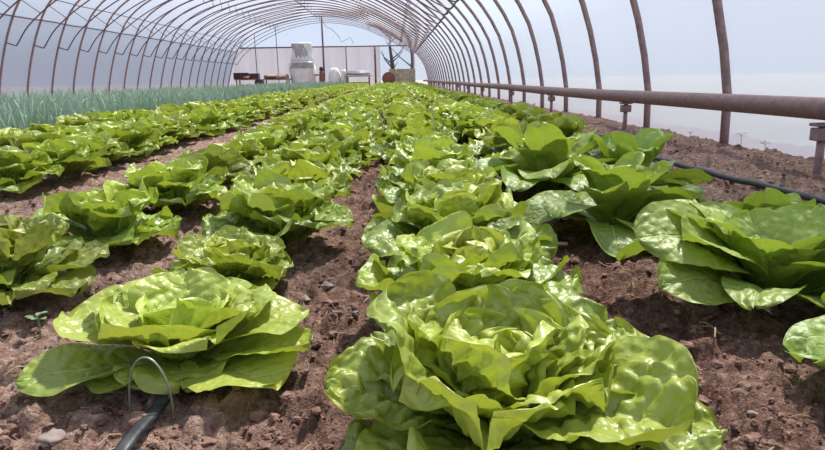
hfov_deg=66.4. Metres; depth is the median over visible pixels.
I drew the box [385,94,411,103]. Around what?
lettuce
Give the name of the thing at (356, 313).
stone
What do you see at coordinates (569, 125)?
lettuce
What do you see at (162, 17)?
steel arch
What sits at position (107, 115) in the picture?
lettuce
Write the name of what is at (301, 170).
lettuce
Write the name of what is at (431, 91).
lettuce
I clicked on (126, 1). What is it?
steel arch
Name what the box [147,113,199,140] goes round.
lettuce
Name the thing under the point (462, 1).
steel arch
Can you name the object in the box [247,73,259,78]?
crate
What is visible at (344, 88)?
lettuce
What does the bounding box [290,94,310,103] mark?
lettuce
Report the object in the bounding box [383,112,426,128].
lettuce
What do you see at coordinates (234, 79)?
table
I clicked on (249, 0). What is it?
steel arch
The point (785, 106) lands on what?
pipe
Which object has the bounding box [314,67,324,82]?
stand
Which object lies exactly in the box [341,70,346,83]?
plastic sack
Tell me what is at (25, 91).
plant
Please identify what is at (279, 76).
bundle
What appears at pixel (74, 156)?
lettuce
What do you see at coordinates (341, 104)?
lettuce
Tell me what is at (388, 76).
hose reel
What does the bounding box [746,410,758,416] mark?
stone
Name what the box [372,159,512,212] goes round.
lettuce
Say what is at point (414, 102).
lettuce
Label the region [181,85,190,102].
plant
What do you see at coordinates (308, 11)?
steel arch
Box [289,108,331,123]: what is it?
lettuce
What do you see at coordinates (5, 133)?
lettuce
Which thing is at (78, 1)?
steel arch
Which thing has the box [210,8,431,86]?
steel arch
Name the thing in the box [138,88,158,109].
plant
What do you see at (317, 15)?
steel arch
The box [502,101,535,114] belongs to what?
lettuce
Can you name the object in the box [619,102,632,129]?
support
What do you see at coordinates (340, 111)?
lettuce
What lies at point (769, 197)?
romaine lettuce
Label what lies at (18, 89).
plant
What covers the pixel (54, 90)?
plant
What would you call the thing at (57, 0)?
pipe
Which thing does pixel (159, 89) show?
plant
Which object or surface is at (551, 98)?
support
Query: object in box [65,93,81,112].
plant
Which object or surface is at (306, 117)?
lettuce
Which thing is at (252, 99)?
lettuce
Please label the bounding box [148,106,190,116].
lettuce
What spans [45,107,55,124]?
plant
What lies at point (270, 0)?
steel arch
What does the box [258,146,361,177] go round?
lettuce
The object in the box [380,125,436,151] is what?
lettuce
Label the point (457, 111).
lettuce
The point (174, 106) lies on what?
lettuce
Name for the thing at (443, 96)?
lettuce
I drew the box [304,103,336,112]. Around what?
lettuce
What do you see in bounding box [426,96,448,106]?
lettuce
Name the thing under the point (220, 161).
lettuce
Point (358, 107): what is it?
lettuce
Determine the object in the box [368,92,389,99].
lettuce
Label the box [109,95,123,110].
plant
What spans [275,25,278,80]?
wall post
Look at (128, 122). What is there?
lettuce
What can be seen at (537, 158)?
romaine lettuce
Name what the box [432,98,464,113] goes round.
lettuce
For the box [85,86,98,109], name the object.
plant
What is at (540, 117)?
lettuce
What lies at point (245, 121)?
lettuce
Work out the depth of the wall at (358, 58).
32.74 m
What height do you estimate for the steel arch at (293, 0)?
3.645 m
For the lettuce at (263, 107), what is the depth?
6.14 m
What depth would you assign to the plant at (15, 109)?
4.54 m
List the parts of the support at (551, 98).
post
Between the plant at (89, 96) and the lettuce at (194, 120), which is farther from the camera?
the plant at (89, 96)
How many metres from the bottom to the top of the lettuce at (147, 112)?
0.158 m
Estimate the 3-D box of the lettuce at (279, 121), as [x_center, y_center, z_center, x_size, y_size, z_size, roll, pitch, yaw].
[-0.703,-0.504,3.433,0.343,0.154,0.355,-3,13,-8]
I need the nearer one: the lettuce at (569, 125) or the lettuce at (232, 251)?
the lettuce at (232, 251)
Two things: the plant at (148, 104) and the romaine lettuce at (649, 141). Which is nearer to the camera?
the romaine lettuce at (649, 141)
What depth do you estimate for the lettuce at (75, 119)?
3.97 m
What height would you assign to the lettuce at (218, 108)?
0.160 m
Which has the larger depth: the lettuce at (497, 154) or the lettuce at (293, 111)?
the lettuce at (293, 111)
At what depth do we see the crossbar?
32.51 m
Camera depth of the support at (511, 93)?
8.07 m
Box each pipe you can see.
[0,13,238,52]
[57,0,243,43]
[416,0,456,49]
[423,80,824,119]
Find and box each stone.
[35,429,68,446]
[301,295,310,301]
[320,281,335,289]
[352,310,359,316]
[715,147,731,152]
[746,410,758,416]
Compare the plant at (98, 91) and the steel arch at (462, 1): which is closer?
the plant at (98, 91)
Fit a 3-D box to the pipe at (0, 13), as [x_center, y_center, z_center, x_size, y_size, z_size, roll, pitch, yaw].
[-8.441,-4.761,14.794,0.050,0.050,36.250,-1,13,-1]
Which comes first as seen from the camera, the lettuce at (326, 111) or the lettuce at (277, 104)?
the lettuce at (326, 111)
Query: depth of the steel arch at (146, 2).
18.65 m
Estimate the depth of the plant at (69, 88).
5.72 m
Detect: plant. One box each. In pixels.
[0,100,11,127]
[0,112,12,127]
[1,95,19,127]
[6,91,27,126]
[6,94,25,111]
[7,103,23,130]
[12,98,37,128]
[18,89,32,129]
[18,98,39,123]
[20,106,35,127]
[22,90,32,120]
[24,98,41,123]
[32,97,59,124]
[34,89,53,109]
[36,95,42,123]
[38,97,55,123]
[40,99,47,117]
[41,89,67,113]
[41,90,60,119]
[45,103,61,123]
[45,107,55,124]
[54,90,64,115]
[62,100,75,116]
[63,88,74,104]
[63,92,77,114]
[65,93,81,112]
[68,88,84,113]
[71,92,88,112]
[73,92,84,113]
[75,88,82,107]
[77,90,94,110]
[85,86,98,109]
[98,91,117,110]
[98,94,112,110]
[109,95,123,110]
[115,87,124,109]
[127,90,138,108]
[127,93,141,109]
[136,91,143,108]
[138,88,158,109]
[152,89,163,107]
[159,85,169,103]
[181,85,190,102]
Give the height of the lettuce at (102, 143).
0.167 m
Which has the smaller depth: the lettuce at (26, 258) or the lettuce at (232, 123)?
the lettuce at (26, 258)
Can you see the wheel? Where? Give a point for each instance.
(256, 80)
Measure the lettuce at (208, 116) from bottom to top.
0.189 m
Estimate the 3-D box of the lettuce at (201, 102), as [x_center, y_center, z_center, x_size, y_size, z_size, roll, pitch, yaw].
[-2.176,-1.166,6.356,0.398,0.162,0.364,-4,14,-13]
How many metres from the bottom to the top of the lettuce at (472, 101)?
0.165 m
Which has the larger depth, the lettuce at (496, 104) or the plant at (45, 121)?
the lettuce at (496, 104)
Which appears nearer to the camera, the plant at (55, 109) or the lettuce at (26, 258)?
the lettuce at (26, 258)
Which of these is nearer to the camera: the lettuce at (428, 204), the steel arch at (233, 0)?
the lettuce at (428, 204)
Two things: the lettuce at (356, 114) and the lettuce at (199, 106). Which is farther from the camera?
the lettuce at (199, 106)
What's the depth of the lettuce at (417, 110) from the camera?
4.14 m
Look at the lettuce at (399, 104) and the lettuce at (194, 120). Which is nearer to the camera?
the lettuce at (194, 120)
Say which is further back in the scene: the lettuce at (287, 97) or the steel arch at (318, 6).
the steel arch at (318, 6)
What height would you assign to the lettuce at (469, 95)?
0.172 m
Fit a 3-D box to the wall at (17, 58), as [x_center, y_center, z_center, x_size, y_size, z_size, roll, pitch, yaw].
[-8.770,-3.900,14.985,0.592,1.810,36.450,-1,13,-1]
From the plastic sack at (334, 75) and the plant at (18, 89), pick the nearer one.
the plant at (18, 89)
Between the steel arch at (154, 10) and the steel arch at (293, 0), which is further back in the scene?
the steel arch at (293, 0)
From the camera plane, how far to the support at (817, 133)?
2.22 m
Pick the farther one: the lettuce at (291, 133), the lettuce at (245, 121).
the lettuce at (245, 121)
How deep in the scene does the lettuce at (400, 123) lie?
3.15 m
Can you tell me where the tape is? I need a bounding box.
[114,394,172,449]
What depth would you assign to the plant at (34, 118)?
3.88 m
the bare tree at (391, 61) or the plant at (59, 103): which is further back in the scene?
the bare tree at (391, 61)
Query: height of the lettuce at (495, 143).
0.153 m
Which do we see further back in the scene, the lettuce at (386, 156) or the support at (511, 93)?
the support at (511, 93)
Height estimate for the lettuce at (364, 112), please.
0.167 m
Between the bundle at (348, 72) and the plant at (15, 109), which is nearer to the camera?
the plant at (15, 109)
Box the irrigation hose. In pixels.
[654,156,824,204]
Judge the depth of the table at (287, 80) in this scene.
31.40 m
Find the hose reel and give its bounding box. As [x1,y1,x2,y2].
[382,72,394,83]
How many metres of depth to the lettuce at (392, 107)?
4.45 m
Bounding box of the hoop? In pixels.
[128,356,175,420]
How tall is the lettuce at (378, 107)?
0.154 m
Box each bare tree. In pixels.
[373,22,403,68]
[392,2,428,68]
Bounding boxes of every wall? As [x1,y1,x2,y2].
[0,14,236,100]
[230,47,378,85]
[378,47,380,82]
[416,0,824,158]
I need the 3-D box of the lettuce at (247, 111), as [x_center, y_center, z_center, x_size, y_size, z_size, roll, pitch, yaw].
[-1.492,-0.964,5.490,0.372,0.152,0.349,-12,17,-38]
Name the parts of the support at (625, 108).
post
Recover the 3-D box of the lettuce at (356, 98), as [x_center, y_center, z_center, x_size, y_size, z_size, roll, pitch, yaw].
[-0.793,-1.502,7.684,0.376,0.163,0.391,-4,14,-14]
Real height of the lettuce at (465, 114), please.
0.192 m
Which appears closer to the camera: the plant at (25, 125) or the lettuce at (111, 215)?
the lettuce at (111, 215)
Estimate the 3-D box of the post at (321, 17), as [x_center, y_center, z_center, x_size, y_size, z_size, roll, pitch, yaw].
[-4.613,-8.921,32.535,0.083,3.550,0.083,4,14,21]
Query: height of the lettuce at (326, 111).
0.165 m
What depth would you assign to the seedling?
0.95 m
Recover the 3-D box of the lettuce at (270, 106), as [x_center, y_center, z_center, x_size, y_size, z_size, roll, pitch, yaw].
[-1.580,-1.198,6.529,0.328,0.156,0.345,-9,16,-32]
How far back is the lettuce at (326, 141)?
2.42 m
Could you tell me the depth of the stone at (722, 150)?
2.78 m
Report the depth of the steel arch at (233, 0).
22.73 m
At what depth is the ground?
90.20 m
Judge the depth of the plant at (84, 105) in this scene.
5.20 m
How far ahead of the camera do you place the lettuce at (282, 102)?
7.19 m
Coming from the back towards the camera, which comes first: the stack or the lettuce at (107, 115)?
the stack
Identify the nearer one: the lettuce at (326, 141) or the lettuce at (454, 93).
the lettuce at (326, 141)
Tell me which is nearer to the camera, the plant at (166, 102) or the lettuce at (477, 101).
the lettuce at (477, 101)
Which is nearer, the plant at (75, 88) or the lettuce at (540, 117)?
the lettuce at (540, 117)
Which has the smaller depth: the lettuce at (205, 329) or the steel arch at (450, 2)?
the lettuce at (205, 329)
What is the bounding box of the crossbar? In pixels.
[241,45,406,48]
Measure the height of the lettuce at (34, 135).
0.169 m
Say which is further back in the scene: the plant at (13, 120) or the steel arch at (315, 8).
the steel arch at (315, 8)
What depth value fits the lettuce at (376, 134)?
3.43 m
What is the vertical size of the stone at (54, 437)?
0.016 m
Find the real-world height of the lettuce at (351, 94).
0.190 m
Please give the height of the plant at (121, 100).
0.380 m
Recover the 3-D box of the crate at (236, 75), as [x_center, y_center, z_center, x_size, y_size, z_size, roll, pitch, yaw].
[-8.554,-7.442,31.449,0.640,0.300,0.520,-1,13,-1]
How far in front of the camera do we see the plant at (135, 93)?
5.77 m
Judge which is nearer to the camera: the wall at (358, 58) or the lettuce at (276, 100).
the lettuce at (276, 100)
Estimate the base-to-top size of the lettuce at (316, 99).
0.184 m
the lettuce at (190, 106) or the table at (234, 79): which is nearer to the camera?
the lettuce at (190, 106)
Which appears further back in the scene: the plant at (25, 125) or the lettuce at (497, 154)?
the plant at (25, 125)
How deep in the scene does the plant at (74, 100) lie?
4.32 m
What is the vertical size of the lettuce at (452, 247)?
0.154 m
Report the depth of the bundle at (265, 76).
31.45 m
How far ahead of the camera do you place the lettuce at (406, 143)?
2.18 m
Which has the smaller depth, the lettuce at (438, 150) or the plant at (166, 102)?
the lettuce at (438, 150)
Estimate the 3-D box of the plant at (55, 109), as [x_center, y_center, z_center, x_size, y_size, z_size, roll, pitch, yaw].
[-2.379,-0.718,4.207,0.080,0.377,0.142,2,14,14]
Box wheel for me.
[255,79,263,85]
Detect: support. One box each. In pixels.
[508,90,513,103]
[547,94,554,112]
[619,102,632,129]
[809,122,824,174]
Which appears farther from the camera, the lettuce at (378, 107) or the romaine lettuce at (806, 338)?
the lettuce at (378, 107)
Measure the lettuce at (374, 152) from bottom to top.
0.162 m
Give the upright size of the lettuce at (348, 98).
0.192 m
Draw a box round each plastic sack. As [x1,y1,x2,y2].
[328,68,340,82]
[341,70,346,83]
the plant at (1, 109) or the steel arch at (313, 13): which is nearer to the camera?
the plant at (1, 109)
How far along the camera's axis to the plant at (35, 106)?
4.11 m
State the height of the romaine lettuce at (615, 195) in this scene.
0.188 m
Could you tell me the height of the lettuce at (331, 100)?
0.166 m
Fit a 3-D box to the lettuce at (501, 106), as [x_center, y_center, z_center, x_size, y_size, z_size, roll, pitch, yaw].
[0.752,-0.834,4.727,0.414,0.170,0.411,-3,13,-6]
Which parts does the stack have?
grey panel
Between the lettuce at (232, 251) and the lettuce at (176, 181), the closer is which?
the lettuce at (232, 251)
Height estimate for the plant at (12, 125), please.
0.364 m
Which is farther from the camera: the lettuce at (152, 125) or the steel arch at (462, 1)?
the steel arch at (462, 1)
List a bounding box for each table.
[234,79,255,85]
[262,79,290,82]
[345,75,370,85]
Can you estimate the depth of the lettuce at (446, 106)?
4.91 m
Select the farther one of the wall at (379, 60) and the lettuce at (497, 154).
the wall at (379, 60)
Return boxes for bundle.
[264,75,276,78]
[276,74,288,78]
[346,71,369,74]
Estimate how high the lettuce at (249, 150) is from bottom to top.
0.150 m
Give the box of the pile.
[389,69,414,83]
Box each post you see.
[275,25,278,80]
[321,17,324,81]
[374,46,376,83]
[411,47,412,68]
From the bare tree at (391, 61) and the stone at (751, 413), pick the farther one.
the bare tree at (391, 61)
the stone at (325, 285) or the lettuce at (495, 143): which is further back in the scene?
the lettuce at (495, 143)
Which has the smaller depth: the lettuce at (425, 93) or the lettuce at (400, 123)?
the lettuce at (400, 123)
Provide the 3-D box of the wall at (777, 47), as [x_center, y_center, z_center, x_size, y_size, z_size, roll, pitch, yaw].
[1.015,-4.031,15.243,0.691,1.727,36.450,-1,13,-1]
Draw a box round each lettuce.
[0,127,29,146]
[0,128,64,150]
[0,149,64,194]
[0,213,109,306]
[14,267,311,396]
[22,123,69,132]
[22,138,111,176]
[34,178,181,248]
[51,112,102,125]
[52,123,89,135]
[62,129,135,171]
[85,120,130,125]
[86,110,134,121]
[86,121,159,160]
[112,109,145,120]
[116,156,232,209]
[117,118,142,124]
[131,108,152,116]
[135,119,177,146]
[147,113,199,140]
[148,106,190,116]
[152,225,293,289]
[155,103,186,110]
[172,144,255,185]
[177,103,195,110]
[178,114,215,137]
[182,107,229,135]
[184,101,211,105]
[192,105,215,110]
[201,170,354,244]
[206,104,224,111]
[212,103,234,110]
[214,134,277,171]
[216,101,241,105]
[216,110,242,128]
[218,110,253,127]
[226,106,262,118]
[229,128,290,163]
[230,156,352,197]
[238,101,276,116]
[240,98,261,101]
[248,120,302,148]
[249,105,264,118]
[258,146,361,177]
[259,101,285,114]
[260,102,277,116]
[261,95,279,99]
[262,118,312,141]
[270,111,322,133]
[271,98,293,107]
[271,99,293,110]
[273,95,301,108]
[282,110,323,122]
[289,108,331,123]
[289,132,370,169]
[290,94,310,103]
[298,92,319,101]
[302,92,321,100]
[302,107,332,116]
[302,127,384,159]
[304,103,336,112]
[305,82,435,93]
[308,121,375,148]
[318,99,349,105]
[318,109,381,133]
[323,102,346,108]
[324,270,727,449]
[327,117,381,141]
[329,95,354,105]
[329,103,344,110]
[333,109,384,131]
[338,108,379,124]
[339,95,361,102]
[343,93,362,98]
[344,106,380,119]
[348,99,387,110]
[353,102,385,115]
[354,104,381,117]
[354,210,583,330]
[358,97,388,107]
[361,178,557,260]
[363,96,390,104]
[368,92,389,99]
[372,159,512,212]
[374,117,457,146]
[375,139,472,194]
[380,116,426,137]
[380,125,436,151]
[381,129,456,165]
[382,104,424,122]
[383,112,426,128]
[384,100,427,115]
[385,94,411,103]
[385,102,425,115]
[385,106,444,125]
[386,134,477,180]
[388,93,415,101]
[391,91,416,100]
[413,90,433,98]
[418,92,432,101]
[421,93,442,106]
[425,95,457,107]
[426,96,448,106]
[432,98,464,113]
[434,100,475,119]
[441,104,478,121]
[443,106,494,134]
[444,107,464,125]
[448,92,461,97]
[448,107,501,139]
[455,93,479,101]
[462,112,520,141]
[463,118,528,146]
[467,130,524,161]
[470,97,494,103]
[470,121,618,192]
[475,99,500,104]
[479,99,505,106]
[483,102,508,108]
[491,135,565,174]
[495,103,529,112]
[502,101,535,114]
[510,106,546,120]
[521,111,581,134]
[525,151,702,257]
[539,114,587,137]
[562,128,712,202]
[616,199,824,310]
[723,188,817,209]
[783,292,824,368]
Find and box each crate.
[233,73,247,78]
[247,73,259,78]
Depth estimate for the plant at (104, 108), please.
4.90 m
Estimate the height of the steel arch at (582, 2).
3.645 m
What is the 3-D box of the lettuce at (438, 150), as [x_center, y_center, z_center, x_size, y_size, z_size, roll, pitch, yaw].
[0.068,-0.164,1.880,0.366,0.176,0.367,-3,13,-10]
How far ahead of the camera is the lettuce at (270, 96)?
8.31 m
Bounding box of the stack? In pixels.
[289,42,316,83]
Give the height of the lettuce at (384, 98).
0.163 m
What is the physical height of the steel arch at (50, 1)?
3.645 m
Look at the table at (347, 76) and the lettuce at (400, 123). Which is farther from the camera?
the table at (347, 76)
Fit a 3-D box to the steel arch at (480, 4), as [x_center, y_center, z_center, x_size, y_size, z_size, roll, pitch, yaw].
[-3.700,-3.458,9.225,10.418,3.645,0.048,-1,13,-1]
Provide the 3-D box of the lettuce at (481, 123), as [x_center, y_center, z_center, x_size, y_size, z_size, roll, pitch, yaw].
[0.442,-0.498,3.286,0.366,0.166,0.375,0,13,4]
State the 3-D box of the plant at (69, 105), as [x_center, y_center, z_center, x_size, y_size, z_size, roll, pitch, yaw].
[-2.717,-0.897,5.056,0.128,0.343,0.065,0,13,4]
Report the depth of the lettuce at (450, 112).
4.53 m
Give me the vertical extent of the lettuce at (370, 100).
0.167 m
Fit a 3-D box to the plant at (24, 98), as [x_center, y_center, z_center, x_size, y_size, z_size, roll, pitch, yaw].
[-2.675,-0.753,4.475,0.098,0.321,0.066,1,13,10]
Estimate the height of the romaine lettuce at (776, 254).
0.158 m
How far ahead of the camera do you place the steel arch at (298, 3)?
26.84 m
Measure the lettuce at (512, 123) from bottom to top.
0.174 m
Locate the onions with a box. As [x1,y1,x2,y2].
[1,80,347,113]
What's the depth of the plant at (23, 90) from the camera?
4.18 m
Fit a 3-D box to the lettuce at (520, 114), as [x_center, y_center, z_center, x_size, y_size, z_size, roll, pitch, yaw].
[0.746,-0.662,3.997,0.382,0.182,0.381,9,17,37]
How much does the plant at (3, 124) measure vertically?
0.287 m
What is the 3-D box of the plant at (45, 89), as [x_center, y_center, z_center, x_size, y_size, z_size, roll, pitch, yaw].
[-2.926,-0.901,5.045,0.109,0.369,0.161,1,13,8]
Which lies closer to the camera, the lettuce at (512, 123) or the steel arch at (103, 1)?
the lettuce at (512, 123)
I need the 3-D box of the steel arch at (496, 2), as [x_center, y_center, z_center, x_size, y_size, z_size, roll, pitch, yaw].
[-3.669,-3.213,8.174,10.418,3.645,0.048,-1,13,-1]
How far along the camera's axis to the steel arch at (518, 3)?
7.46 m
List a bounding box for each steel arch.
[0,0,475,94]
[0,0,482,94]
[27,0,469,97]
[51,0,464,94]
[73,0,460,93]
[92,0,456,92]
[108,0,453,92]
[123,0,450,90]
[137,0,447,88]
[149,0,444,89]
[160,0,442,88]
[171,0,440,86]
[180,0,438,86]
[188,0,436,86]
[196,3,434,85]
[204,6,433,85]
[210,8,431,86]
[217,11,430,88]
[223,13,429,86]
[228,15,428,86]
[430,0,490,96]
[449,0,499,98]
[475,0,510,100]
[493,0,525,102]
[514,0,543,107]
[542,0,567,112]
[578,0,601,117]
[630,0,650,127]
[712,0,731,143]
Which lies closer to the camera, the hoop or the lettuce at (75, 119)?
the hoop
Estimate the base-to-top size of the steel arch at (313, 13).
3.645 m
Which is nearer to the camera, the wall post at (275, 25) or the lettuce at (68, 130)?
the lettuce at (68, 130)
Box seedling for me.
[25,311,47,338]
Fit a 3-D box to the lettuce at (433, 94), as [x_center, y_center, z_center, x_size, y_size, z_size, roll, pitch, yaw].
[0.257,-1.484,7.511,0.392,0.171,0.418,-7,14,-23]
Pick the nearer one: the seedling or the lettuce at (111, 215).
the seedling
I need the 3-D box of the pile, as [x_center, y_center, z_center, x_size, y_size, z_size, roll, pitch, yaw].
[-0.629,-7.589,32.317,1.550,0.815,0.300,-1,13,-1]
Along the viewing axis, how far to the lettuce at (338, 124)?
3.07 m
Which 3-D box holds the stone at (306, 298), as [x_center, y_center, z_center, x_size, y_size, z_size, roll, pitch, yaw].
[-0.187,0.130,1.103,0.020,0.016,0.019,-1,13,-1]
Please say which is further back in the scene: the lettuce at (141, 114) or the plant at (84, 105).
the plant at (84, 105)
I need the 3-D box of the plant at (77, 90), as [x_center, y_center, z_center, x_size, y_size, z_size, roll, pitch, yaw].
[-2.717,-0.963,5.305,0.161,0.363,0.107,-7,14,-23]
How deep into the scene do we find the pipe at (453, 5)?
13.01 m
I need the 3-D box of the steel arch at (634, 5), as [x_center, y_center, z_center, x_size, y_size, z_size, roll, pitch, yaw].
[-3.545,-2.231,3.969,10.418,3.645,0.048,-1,13,-1]
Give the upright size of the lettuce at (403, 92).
0.191 m
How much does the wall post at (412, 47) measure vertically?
2.030 m
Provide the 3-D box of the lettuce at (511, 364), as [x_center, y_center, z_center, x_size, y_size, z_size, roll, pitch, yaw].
[0.098,0.142,0.610,0.368,0.158,0.329,-1,13,-1]
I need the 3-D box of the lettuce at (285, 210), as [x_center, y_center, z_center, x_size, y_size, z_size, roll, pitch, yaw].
[-0.295,-0.032,1.382,0.320,0.155,0.350,11,18,41]
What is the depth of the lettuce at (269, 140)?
2.72 m
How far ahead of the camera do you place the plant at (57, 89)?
4.52 m

